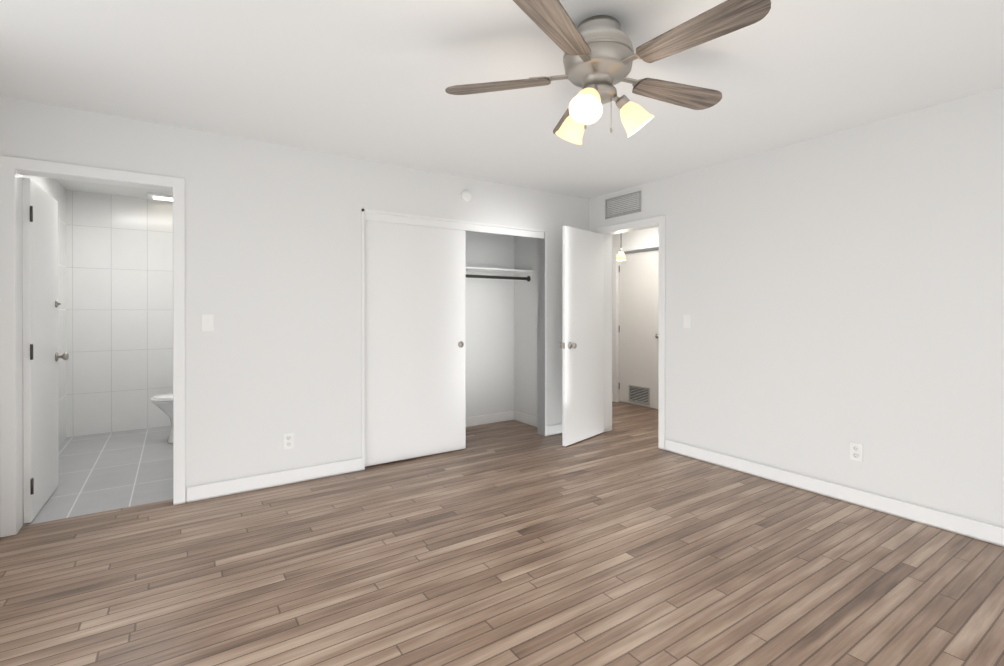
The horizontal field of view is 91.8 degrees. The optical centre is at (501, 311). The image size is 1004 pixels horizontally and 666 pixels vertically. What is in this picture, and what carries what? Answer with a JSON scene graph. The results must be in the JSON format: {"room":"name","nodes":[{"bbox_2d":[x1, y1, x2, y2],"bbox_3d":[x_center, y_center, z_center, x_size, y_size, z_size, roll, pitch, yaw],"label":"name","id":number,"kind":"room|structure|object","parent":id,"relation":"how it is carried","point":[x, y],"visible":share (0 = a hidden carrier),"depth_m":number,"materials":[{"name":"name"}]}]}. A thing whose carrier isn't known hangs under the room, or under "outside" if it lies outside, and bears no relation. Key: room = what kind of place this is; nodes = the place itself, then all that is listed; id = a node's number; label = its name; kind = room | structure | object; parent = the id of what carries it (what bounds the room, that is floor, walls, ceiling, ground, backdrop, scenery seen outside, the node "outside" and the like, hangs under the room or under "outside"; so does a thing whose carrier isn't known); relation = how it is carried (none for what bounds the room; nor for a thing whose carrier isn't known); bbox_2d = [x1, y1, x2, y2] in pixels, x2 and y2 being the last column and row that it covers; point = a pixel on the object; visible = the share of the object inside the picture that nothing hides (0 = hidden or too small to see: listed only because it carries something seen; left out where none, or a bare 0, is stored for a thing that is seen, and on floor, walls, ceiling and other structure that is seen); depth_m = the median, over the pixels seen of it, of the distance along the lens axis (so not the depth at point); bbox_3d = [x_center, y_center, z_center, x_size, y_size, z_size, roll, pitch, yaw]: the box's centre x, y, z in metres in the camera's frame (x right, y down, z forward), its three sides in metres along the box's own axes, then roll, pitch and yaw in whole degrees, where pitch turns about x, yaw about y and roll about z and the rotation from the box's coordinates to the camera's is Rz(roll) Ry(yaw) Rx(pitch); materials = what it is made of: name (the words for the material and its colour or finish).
{"room":"empty bedroom","nodes":[
{"label":"empty bedroom","id":0,"kind":"room"},
{"bbox_2d":[22,175,65,446],"bbox_3d":[-3.660,0.022,3.733,0.120,2.440,2.480,0,0,-34],"label":"wall","id":1,"kind":"structure","parent":0,"point":[54,188],"depth_m":4.58,"materials":[{"name":"paint"}]},
{"bbox_2d":[14,98,173,176],"bbox_3d":[-2.454,-1.000,2.974,0.740,0.390,0.120,0,0,-34],"label":"wall","id":2,"kind":"structure","parent":0,"point":[51,133],"depth_m":2.90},
{"bbox_2d":[22,426,172,525],"bbox_3d":[-3.021,1.291,4.239,1.740,0.100,2.600,0,0,-34],"label":"floor","id":3,"kind":"structure","parent":0,"point":[102,472],"depth_m":3.74,"materials":[{"name":"grey tile"}]},
{"bbox_2d":[150,392,172,442],"bbox_3d":[-2.958,0.837,4.774,0.802,0.805,0.460,0,0,-34],"label":"toilet","id":4,"kind":"object","parent":3,"relation":"on","point":[163,403],"visible":0.15,"depth_m":4.54,"materials":[{"name":"white ceramic"}]},
{"bbox_2d":[66,190,172,436],"bbox_3d":[-3.712,0.018,5.264,1.740,2.440,0.120,0,0,-34],"label":"wall","id":5,"kind":"structure","parent":0,"point":[119,309],"depth_m":5.02,"materials":[{"name":"tile"}]},
{"bbox_2d":[0,96,588,502],"bbox_3d":[-1.059,0.022,3.913,4.940,2.440,0.120,0,0,-34],"label":"wall","id":6,"kind":"structure","parent":0,"point":[273,258],"depth_m":3.51,"materials":[{"name":"white paint"}]},
{"bbox_2d":[22,178,68,523],"bbox_3d":[-2.971,0.226,3.139,0.167,2.020,0.727,0,0,-33],"label":"bathroom door","id":7,"kind":"structure","parent":6,"relation":"in","point":[41,356],"depth_m":3.02,"materials":[{"name":"white wood"}]},
{"bbox_2d":[0,155,184,536],"bbox_3d":[-2.454,0.191,2.978,0.858,2.109,0.152,0,0,-34],"label":"door frame","id":8,"kind":"structure","parent":6,"relation":"attached to","point":[13,170],"depth_m":2.77,"materials":[{"name":"white wood"}]},
{"bbox_2d":[201,314,213,331],"bbox_3d":[-1.957,0.074,3.232,0.072,0.116,0.012,0,0,-34],"label":"light switch","id":9,"kind":"object","parent":6,"relation":"attached to","point":[207,322],"visible":1,"depth_m":3.23,"materials":[{"name":"white plastic"}]},
{"bbox_2d":[187,458,361,502],"bbox_3d":[-1.576,1.193,3.490,1.155,0.100,0.014,0,0,-34],"label":"baseboard","id":10,"kind":"structure","parent":6,"relation":"attached to","point":[228,487],"depth_m":3.44,"materials":[{"name":"white wood"}]},
{"bbox_2d":[283,432,293,449],"bbox_3d":[-1.542,0.933,3.514,0.072,0.116,0.010,0,0,-34],"label":"electrical outlet","id":11,"kind":"object","parent":6,"relation":"attached to","point":[288,440],"visible":1,"depth_m":3.51,"materials":[{"name":"white plastic"}]},
{"bbox_2d":[364,220,465,466],"bbox_3d":[-0.719,0.237,4.116,0.930,1.985,0.032,0,0,-34],"label":"sliding closet door","id":12,"kind":"structure","parent":6,"relation":"in","point":[415,341],"depth_m":4.09,"materials":[{"name":"white wood"}]},
{"bbox_2d":[364,212,543,238],"bbox_3d":[-0.358,-0.762,4.374,1.820,0.065,0.078,0,0,-34],"label":"track rail","id":13,"kind":"object","parent":6,"relation":"attached to","point":[429,223],"visible":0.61,"depth_m":4.25,"materials":[{"name":"white"}]},
{"bbox_2d":[362,209,546,469],"bbox_3d":[-0.359,0.215,4.379,1.860,2.050,0.128,0,0,-34],"label":"trim","id":14,"kind":"structure","parent":6,"relation":"attached to","point":[363,314],"depth_m":4.83,"materials":[{"name":"white wood"}]},
{"bbox_2d":[461,190,471,201],"bbox_3d":[-0.310,-1.029,4.320,0.104,0.104,0.034,0,0,-34],"label":"smoke detector","id":15,"kind":"object","parent":6,"relation":"attached to","point":[466,195],"visible":0.98,"depth_m":4.30,"materials":[{"name":"white plastic"}]},
{"bbox_2d":[547,423,561,435],"bbox_3d":[0.689,1.188,5.010,0.580,0.100,0.014,0,0,-34],"label":"baseboard","id":16,"kind":"structure","parent":6,"relation":"attached to","point":[554,429],"depth_m":4.89,"materials":[{"name":"white wood"}]},
{"bbox_2d":[466,231,513,417],"bbox_3d":[-0.846,0.018,4.996,2.300,2.440,0.120,0,0,-34],"label":"wall","id":17,"kind":"structure","parent":0,"point":[489,346],"depth_m":5.40,"materials":[{"name":"white paint"}]},
{"bbox_2d":[466,411,513,426],"bbox_3d":[-0.759,1.188,4.977,2.180,0.100,0.014,0,0,-34],"label":"baseboard","id":18,"kind":"structure","parent":17,"relation":"attached to","point":[489,418],"depth_m":5.38,"materials":[{"name":"white wood"}]},
{"bbox_2d":[466,267,533,281],"bbox_3d":[-0.663,-0.373,4.829,2.180,0.154,0.360,0,0,-34],"label":"closet shelf","id":19,"kind":"object","parent":17,"relation":"attached to","point":[483,273],"visible":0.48,"depth_m":5.24,"materials":[{"name":"white wood"}]},
{"bbox_2d":[0,401,1003,665],"bbox_3d":[0.371,1.295,2.998,6.290,0.100,6.440,0,0,-34],"label":"floor","id":20,"kind":"structure","parent":0,"point":[626,542],"depth_m":2.32,"materials":[{"name":"brown wood"}]},
{"bbox_2d":[0,0,1003,198],"bbox_3d":[0.092,-1.246,3.405,6.290,0.100,7.440,0,0,-34],"label":"ceiling","id":21,"kind":"structure","parent":0,"point":[371,80],"depth_m":2.44,"materials":[{"name":"white paint"}]},
{"bbox_2d":[147,192,172,201],"bbox_3d":[-3.506,-1.187,5.061,0.300,0.029,0.240,0,0,-34],"label":"recessed light","id":22,"kind":"object","parent":21,"relation":"in","point":[157,196],"visible":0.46,"depth_m":4.98,"materials":[{"name":"white plastic"}]},
{"bbox_2d":[445,0,770,144],"bbox_3d":[0.441,-0.966,2.022,1.272,0.452,1.262,0,0,-34],"label":"ceiling fan","id":23,"kind":"object","parent":21,"relation":"hanging from","point":[599,56],"visible":1,"depth_m":1.92,"materials":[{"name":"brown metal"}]},
{"bbox_2d":[514,236,536,416],"bbox_3d":[0.272,0.016,5.770,0.420,2.440,1.480,0,0,-34],"label":"wall","id":24,"kind":"structure","parent":0,"point":[525,338],"depth_m":5.41,"materials":[{"name":"white paint"}]},
{"bbox_2d":[514,411,536,426],"bbox_3d":[0.320,1.187,5.313,0.014,0.100,0.660,0,0,-34],"label":"baseboard","id":25,"kind":"structure","parent":24,"relation":"attached to","point":[526,418],"depth_m":5.39,"materials":[{"name":"white wood"}]},
{"bbox_2d":[616,248,625,260],"bbox_3d":[1.401,-0.904,5.718,0.110,0.600,0.110,0,0,-34],"label":"pendant light","id":26,"kind":"object","parent":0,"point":[621,256],"visible":0.73,"depth_m":5.69,"materials":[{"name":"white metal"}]},
{"bbox_2d":[612,227,658,393],"bbox_3d":[1.623,0.013,6.665,0.120,2.440,1.500,0,0,-34],"label":"wall","id":27,"kind":"structure","parent":0,"point":[643,236],"depth_m":6.44,"materials":[{"name":"white paint"}]},
{"bbox_2d":[613,242,658,401],"bbox_3d":[1.822,0.179,6.354,0.136,2.109,0.878,0,0,-34],"label":"door frame","id":28,"kind":"structure","parent":27,"relation":"attached to","point":[642,247],"depth_m":6.64,"materials":[{"name":"white wood"}]},
{"bbox_2d":[619,250,658,408],"bbox_3d":[1.796,0.224,6.339,0.101,2.000,0.742,0,0,-34],"label":"door","id":29,"kind":"structure","parent":27,"relation":"in","point":[638,319],"depth_m":6.36,"materials":[{"name":"white wood"}]},
{"bbox_2d":[629,385,649,404],"bbox_3d":[1.793,1.084,6.361,0.013,0.220,0.340,0,0,-34],"label":"air vent","id":30,"kind":"object","parent":29,"relation":"attached to","point":[639,394],"visible":1,"depth_m":6.35,"materials":[{"name":"grey metal"}]},
{"bbox_2d":[589,87,1003,527],"bbox_3d":[2.290,0.024,3.247,0.120,2.440,4.720,0,0,-34],"label":"wall","id":31,"kind":"structure","parent":0,"point":[834,295],"depth_m":3.16,"materials":[{"name":"white paint"}]},
{"bbox_2d":[560,226,603,446],"bbox_3d":[0.800,0.221,4.716,0.167,2.020,0.712,0,0,41],"label":"hall door","id":32,"kind":"structure","parent":31,"relation":"in","point":[582,344],"depth_m":4.66,"materials":[{"name":"white wood"}]},
{"bbox_2d":[605,191,640,218],"bbox_3d":[1.185,-1.046,4.778,0.013,0.200,0.460,0,0,-34],"label":"air vent","id":33,"kind":"object","parent":31,"relation":"in","point":[624,213],"visible":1,"depth_m":4.77,"materials":[{"name":"white metal"}]},
{"bbox_2d":[598,215,664,449],"bbox_3d":[1.286,0.185,4.744,0.152,2.109,0.833,0,0,-34],"label":"door frame","id":34,"kind":"structure","parent":31,"relation":"attached to","point":[607,232],"depth_m":4.77,"materials":[{"name":"white wood"}]},
{"bbox_2d":[684,315,690,327],"bbox_3d":[1.589,0.081,4.174,0.012,0.116,0.072,0,0,-34],"label":"light switch","id":35,"kind":"object","parent":31,"relation":"attached to","point":[687,321],"visible":1,"depth_m":4.17,"materials":[{"name":"white plastic"}]},
{"bbox_2d":[665,439,1003,546],"bbox_3d":[2.474,1.195,2.856,0.014,0.100,3.620,0,0,-34],"label":"baseboard","id":36,"kind":"structure","parent":31,"relation":"attached to","point":[979,530],"depth_m":3.13,"materials":[{"name":"white wood"}]},
{"bbox_2d":[850,442,862,461],"bbox_3d":[2.287,0.904,3.139,0.010,0.116,0.072,0,0,-34],"label":"electrical outlet","id":37,"kind":"object","parent":31,"relation":"attached to","point":[856,451],"visible":1,"depth_m":3.13,"materials":[{"name":"white plastic"}]}
]}

